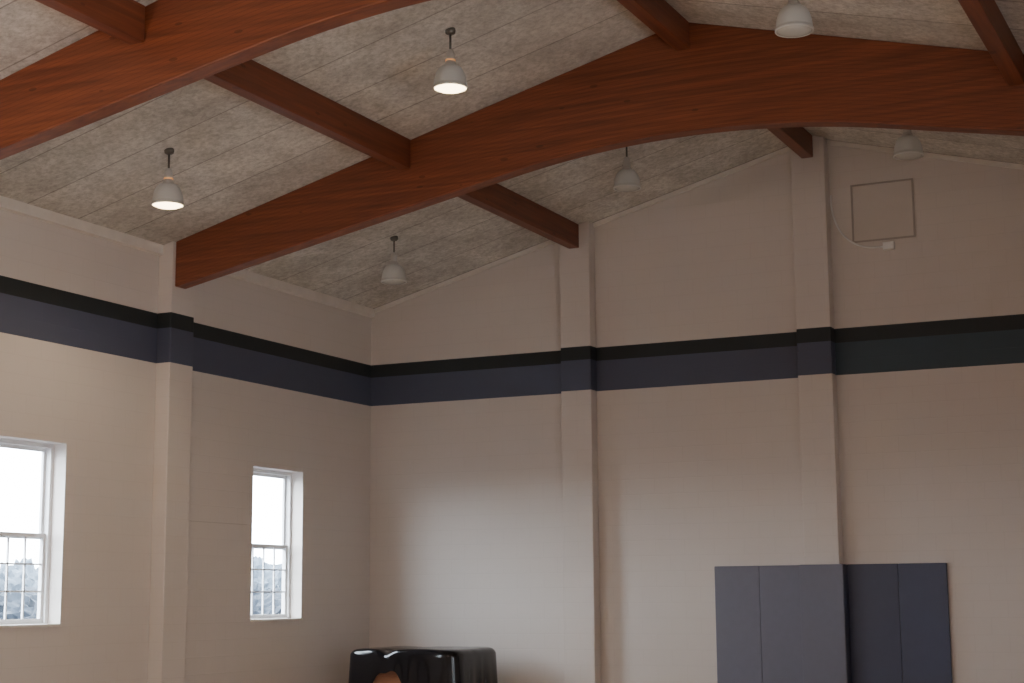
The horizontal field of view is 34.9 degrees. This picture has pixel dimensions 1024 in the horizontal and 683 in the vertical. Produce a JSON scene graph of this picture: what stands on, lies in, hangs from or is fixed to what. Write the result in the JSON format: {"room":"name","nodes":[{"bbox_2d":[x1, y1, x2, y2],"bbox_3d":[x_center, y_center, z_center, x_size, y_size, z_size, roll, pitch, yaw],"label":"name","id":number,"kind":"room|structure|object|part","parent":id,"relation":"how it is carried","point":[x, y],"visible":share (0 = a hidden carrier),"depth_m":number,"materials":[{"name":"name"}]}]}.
{"room":"community hall","nodes":[
{"label":"community hall","id":0,"kind":"room"},
{"bbox_2d":[0,209,370,682],"bbox_3d":[-7.380,0.770,12.497,0.300,5.790,24.000,-5,-10,25],"label":"wall","id":1,"kind":"structure","parent":0,"point":[281,381],"depth_m":19.34,"materials":[{"name":"beige paint"}]},
{"bbox_2d":[0,438,61,627],"bbox_3d":[-5.151,1.983,16.895,0.310,1.940,1.180,-5,-10,25],"label":"window","id":2,"kind":"structure","parent":1,"relation":"in","point":[47,456],"depth_m":17.31,"materials":[{"name":"white paint"}]},
{"bbox_3d":[-5.266,1.560,17.017,0.030,0.974,1.090,-5,-10,25],"label":"sash","id":3,"kind":"part","parent":2,"relation":"part of","materials":[{"name":"white glass"}]},
{"bbox_3d":[-5.229,2.441,16.862,0.030,0.936,1.090,-5,-10,25],"label":"sash","id":4,"kind":"part","parent":2,"relation":"part of","materials":[{"name":"white paint"}]},
{"bbox_3d":[-5.095,2.922,16.722,0.200,0.029,1.180,-5,-10,25],"label":"sill","id":5,"kind":"part","parent":2,"relation":"part of","materials":[{"name":"beige paint"}]},
{"bbox_2d":[148,241,194,682],"bbox_3d":[-3.953,1.740,18.921,0.200,5.838,0.440,-5,-10,25],"label":"pillar","id":6,"kind":"structure","parent":1,"relation":"attached to","point":[175,327],"depth_m":18.84,"materials":[{"name":"beige paint"}]},
{"bbox_2d":[0,195,374,317],"bbox_3d":[-7.237,-2.055,12.865,0.060,0.124,24.000,-5,-10,25],"label":"trim","id":7,"kind":"structure","parent":1,"relation":"attached to","point":[7,204],"depth_m":18.76,"materials":[{"name":"beige paint"}]},
{"bbox_2d":[251,468,302,621],"bbox_3d":[-3.127,2.622,21.021,0.310,1.940,1.140,-5,-10,25],"label":"window","id":8,"kind":"structure","parent":1,"relation":"in","point":[285,547],"depth_m":21.41,"materials":[{"name":"white paint"}]},
{"bbox_3d":[-3.205,3.081,20.988,0.030,0.936,1.050,-5,-10,25],"label":"sash","id":9,"kind":"part","parent":8,"relation":"part of","materials":[{"name":"white paint"}]},
{"bbox_3d":[-3.242,2.199,21.143,0.030,0.974,1.050,-5,-10,25],"label":"sash","id":10,"kind":"part","parent":8,"relation":"part of","materials":[{"name":"white paint"}]},
{"bbox_3d":[-3.071,3.561,20.848,0.200,0.029,1.140,-5,-10,25],"label":"sill","id":11,"kind":"part","parent":8,"relation":"part of","materials":[{"name":"beige paint"}]},
{"bbox_2d":[0,0,1023,308],"bbox_3d":[-1.377,-3.426,10.203,14.300,2.011,24.600,-5,-10,25],"label":"ceiling","id":12,"kind":"structure","parent":0,"point":[234,155],"depth_m":16.91,"materials":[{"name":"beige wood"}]},
{"bbox_2d":[35,0,144,44],"bbox_3d":[-4.139,-2.991,11.929,0.150,0.326,4.378,-5,-10,25],"label":"roof beam","id":13,"kind":"structure","parent":12,"relation":"attached to","point":[124,20],"depth_m":13.47,"materials":[{"name":"brown wood"}]},
{"bbox_2d":[151,148,183,208],"bbox_3d":[-3.515,-1.669,16.681,0.335,0.628,0.335,-5,-10,25],"label":"pendant lamp","id":14,"kind":"object","parent":12,"relation":"hanging from","point":[167,195],"visible":1,"depth_m":16.56,"materials":[{"name":"metal"}]},
{"bbox_3d":[-3.514,-1.500,16.654,0.335,0.227,0.335,-5,-10,25],"label":"lamp shade","id":15,"kind":"part","parent":14,"relation":"part of","materials":[{"name":"white metal"}]},
{"bbox_2d":[0,0,430,159],"bbox_3d":[-0.206,-2.817,12.548,12.696,2.192,0.200,-5,-10,25],"label":"roof beam","id":16,"kind":"structure","parent":12,"relation":"attached to","point":[98,76],"depth_m":13.77,"materials":[{"name":"brown wood"}]},
{"bbox_2d":[204,59,409,169],"bbox_3d":[-2.139,-2.360,16.006,0.150,0.326,4.388,-5,-10,25],"label":"ceiling beam","id":17,"kind":"structure","parent":12,"relation":"attached to","point":[251,80],"depth_m":16.21,"materials":[{"name":"brown wood"}]},
{"bbox_2d":[381,236,406,284],"bbox_3d":[-1.505,-1.034,20.781,0.335,0.628,0.335,-5,-10,25],"label":"pendant lamp","id":18,"kind":"object","parent":12,"relation":"hanging from","point":[393,273],"visible":1,"depth_m":20.66,"materials":[{"name":"metal"}]},
{"bbox_3d":[-1.503,-0.864,20.754,0.335,0.227,0.335,-5,-10,25],"label":"lamp shade","id":19,"kind":"part","parent":18,"relation":"part of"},
{"bbox_2d":[433,27,467,93],"bbox_3d":[-0.590,-2.696,15.608,0.335,0.628,0.335,-5,-10,25],"label":"pendant lamp","id":20,"kind":"object","parent":12,"relation":"hanging from","point":[450,78],"visible":1,"depth_m":15.49,"materials":[{"name":"metal"}]},
{"bbox_3d":[-0.592,-2.870,15.635,0.022,0.168,0.022,-8,-12,40],"label":"stem","id":21,"kind":"part","parent":20,"relation":"part of","materials":[{"name":"metal"}]},
{"bbox_3d":[-0.589,-2.525,15.581,0.335,0.227,0.335,-5,-10,25],"label":"lamp shade","id":22,"kind":"part","parent":20,"relation":"part of","materials":[{"name":"white metal"}]},
{"bbox_2d":[458,183,578,248],"bbox_3d":[-0.128,-1.724,20.106,0.150,0.326,4.428,-5,-10,25],"label":"roof beam","id":23,"kind":"structure","parent":12,"relation":"attached to","point":[496,199],"depth_m":20.59,"materials":[{"name":"brown wood"}]},
{"bbox_2d":[175,23,1023,288],"bbox_3d":[1.796,-2.185,16.630,12.696,2.192,0.200,-5,-10,25],"label":"roof beam","id":24,"kind":"structure","parent":12,"relation":"attached to","point":[728,78],"depth_m":16.79,"materials":[{"name":"brown wood"}]},
{"bbox_2d":[613,147,640,191],"bbox_3d":[1.374,-2.106,19.501,0.335,0.628,0.335,-5,-10,25],"label":"pendant lamp","id":25,"kind":"object","parent":12,"relation":"hanging from","point":[627,179],"visible":0.96,"depth_m":19.37,"materials":[{"name":"metal"}]},
{"bbox_3d":[1.375,-1.936,19.474,0.335,0.227,0.335,-5,-10,25],"label":"lamp shade","id":26,"kind":"part","parent":25,"relation":"part of","materials":[{"name":"white metal"}]},
{"bbox_2d":[617,0,688,50],"bbox_3d":[0.788,-3.432,14.736,0.150,0.308,4.388,-5,-10,25],"label":"roof beam","id":27,"kind":"structure","parent":12,"relation":"attached to","point":[659,16],"depth_m":16.05,"materials":[{"name":"brown wood"}]},
{"bbox_2d":[768,127,812,157],"bbox_3d":[2.799,-2.796,18.836,0.150,0.308,4.428,-5,-10,25],"label":"roof beam","id":28,"kind":"structure","parent":12,"relation":"attached to","point":[798,139],"depth_m":20.24,"materials":[{"name":"brown wood"}]},
{"bbox_2d":[775,0,813,37],"bbox_3d":[2.426,-2.947,14.055,0.335,0.628,0.335,-5,-10,25],"label":"pendant lamp","id":29,"kind":"object","parent":12,"relation":"hanging from","point":[794,20],"visible":1,"depth_m":13.92,"materials":[{"name":"metal"}]},
{"bbox_2d":[893,129,923,159],"bbox_3d":[4.380,-2.328,18.061,0.335,0.628,0.335,-5,-10,25],"label":"pendant lamp","id":30,"kind":"object","parent":12,"relation":"hanging from","point":[908,146],"visible":0.78,"depth_m":17.93,"materials":[{"name":"metal"}]},
{"bbox_2d":[958,0,1023,85],"bbox_3d":[3.728,-2.845,13.203,0.150,0.326,4.388,-5,-10,25],"label":"roof beam","id":31,"kind":"structure","parent":12,"relation":"attached to","point":[985,16],"depth_m":14.02,"materials":[{"name":"brown wood"}]},
{"bbox_2d":[369,145,1023,682],"bbox_3d":[3.943,1.104,20.555,13.700,7.495,0.300,-5,-10,25],"label":"wall","id":32,"kind":"structure","parent":0,"point":[699,450],"depth_m":21.13,"materials":[{"name":"beige paint"}]},
{"bbox_2d":[559,221,600,682],"bbox_3d":[0.903,1.705,21.672,0.440,6.700,0.200,-5,-10,25],"label":"pillar","id":33,"kind":"structure","parent":32,"relation":"attached to","point":[581,585],"depth_m":21.59,"materials":[{"name":"beige paint"}]},
{"bbox_2d":[374,147,789,312],"bbox_3d":[0.930,-1.514,22.250,6.490,1.748,0.035,-5,-10,25],"label":"trim","id":34,"kind":"structure","parent":32,"relation":"attached to","point":[786,149],"depth_m":22.08,"materials":[{"name":"beige paint"}]},
{"bbox_2d":[714,566,762,682],"bbox_3d":[2.854,3.795,20.474,0.590,1.930,0.050,-5,-10,25],"label":"pad","id":35,"kind":"object","parent":32,"relation":"attached to","point":[737,588],"visible":1,"depth_m":20.49,"materials":[{"name":"grey plastic"}]},
{"bbox_2d":[759,565,802,682],"bbox_3d":[3.377,3.752,20.224,0.570,1.930,0.050,-5,-10,25],"label":"pad","id":36,"kind":"object","parent":32,"relation":"attached to","point":[780,605],"visible":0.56,"depth_m":20.25,"materials":[{"name":"grey plastic"}]},
{"bbox_2d":[790,136,842,564],"bbox_3d":[3.829,1.071,20.334,0.440,7.494,0.200,-5,-10,25],"label":"pillar","id":37,"kind":"structure","parent":32,"relation":"attached to","point":[817,385],"depth_m":20.38,"materials":[{"name":"beige paint"}]},
{"bbox_2d":[799,564,847,682],"bbox_3d":[3.792,3.683,19.806,0.543,1.930,0.049,-5,-10,25],"label":"pad","id":38,"kind":"object","parent":37,"relation":"attached to","point":[822,595],"visible":1,"depth_m":19.82,"materials":[{"name":"grey fabric"}]},
{"bbox_2d":[843,564,851,682],"bbox_3d":[4.070,3.682,19.811,0.048,1.930,0.198,-5,-10,25],"label":"pad","id":39,"kind":"object","parent":37,"relation":"attached to","point":[844,565],"visible":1,"depth_m":19.82,"materials":[{"name":"grey fabric"}]},
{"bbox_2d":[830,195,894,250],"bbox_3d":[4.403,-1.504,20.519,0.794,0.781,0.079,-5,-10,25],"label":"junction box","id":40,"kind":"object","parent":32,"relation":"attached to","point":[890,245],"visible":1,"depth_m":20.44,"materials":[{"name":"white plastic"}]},
{"bbox_2d":[847,564,902,682],"bbox_3d":[4.404,3.667,19.733,0.621,1.930,0.050,-5,-10,25],"label":"pad","id":41,"kind":"object","parent":32,"relation":"attached to","point":[873,589],"visible":1,"depth_m":19.75,"materials":[{"name":"grey fabric"}]},
{"bbox_2d":[850,178,915,242],"bbox_3d":[4.650,-1.638,20.451,0.790,0.750,0.021,-5,-10,25],"label":"hatch","id":42,"kind":"object","parent":32,"relation":"attached to","point":[884,210],"visible":1,"depth_m":20.45,"materials":[{"name":"paint"}]},
{"bbox_2d":[898,563,952,682],"bbox_3d":[4.946,3.622,19.474,0.580,1.930,0.050,-5,-10,25],"label":"pad","id":43,"kind":"object","parent":32,"relation":"attached to","point":[923,587],"visible":1,"depth_m":19.49,"materials":[{"name":"grey fabric"}]},
{"bbox_2d":[827,140,1023,169],"bbox_3d":[6.797,-1.991,19.446,6.550,1.764,0.035,-5,-10,25],"label":"trim","id":44,"kind":"structure","parent":32,"relation":"attached to","point":[829,142],"depth_m":20.20,"materials":[{"name":"beige paint"}]},
{"bbox_3d":[-1.330,3.230,9.149,13.700,0.200,24.600,-5,-10,25],"label":"floor","id":45,"kind":"structure","parent":0,"visible":0},
{"bbox_2d":[348,646,497,682],"bbox_3d":[-1.154,4.508,21.216,1.688,1.046,1.333,-5,-10,25],"label":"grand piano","id":46,"kind":"object","parent":45,"relation":"on","point":[394,664],"visible":1,"depth_m":20.75,"materials":[{"name":"wood"}]},
{"bbox_3d":[-1.389,4.185,20.770,1.290,0.150,0.060,-5,-10,25],"label":"key lid","id":47,"kind":"part","parent":46,"relation":"part of","materials":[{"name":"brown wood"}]},
{"label":"outside","id":48,"kind":"structure","parent":0,"visible":0},
{"bbox_3d":[-42.317,15.954,85.760,127.780,0.200,240.000,-5,-10,25],"label":"ground","id":49,"kind":"structure","parent":48,"visible":0},
{"bbox_2d":[0,586,37,618],"bbox_3d":[-12.415,7.782,43.743,4.188,2.425,4.094,-5,-10,25],"label":"shrub","id":50,"kind":"object","parent":49,"relation":"on","point":[14,600],"visible":0.07,"depth_m":42.82,"materials":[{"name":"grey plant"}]},
{"bbox_2d":[0,558,38,594],"bbox_3d":[-20.413,10.834,67.238,4.833,3.857,4.825,-5,-10,25],"label":"tree","id":51,"kind":"object","parent":49,"relation":"on","point":[15,572],"visible":0.12,"depth_m":66.03,"materials":[{"name":"white plant"}]},
{"bbox_2d":[253,556,281,590],"bbox_3d":[-13.397,12.680,81.651,4.862,4.624,4.998,4,-10,-28],"label":"tree","id":52,"kind":"object","parent":49,"relation":"on","point":[257,574],"visible":0.11,"depth_m":80.77,"materials":[{"name":"white plant"}]},
{"bbox_2d":[253,593,281,614],"bbox_3d":[-8.351,9.138,51.908,4.319,2.244,4.204,-5,-10,25],"label":"shrub","id":53,"kind":"object","parent":49,"relation":"on","point":[257,600],"visible":0.05,"depth_m":51.43,"materials":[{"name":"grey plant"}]},
{"bbox_2d":[253,582,281,597],"bbox_3d":[-9.845,9.992,58.956,4.320,2.784,4.305,-5,-10,25],"label":"shrub","id":54,"kind":"object","parent":49,"relation":"on","point":[256,587],"visible":0.04,"depth_m":59.41,"materials":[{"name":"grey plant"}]}
]}

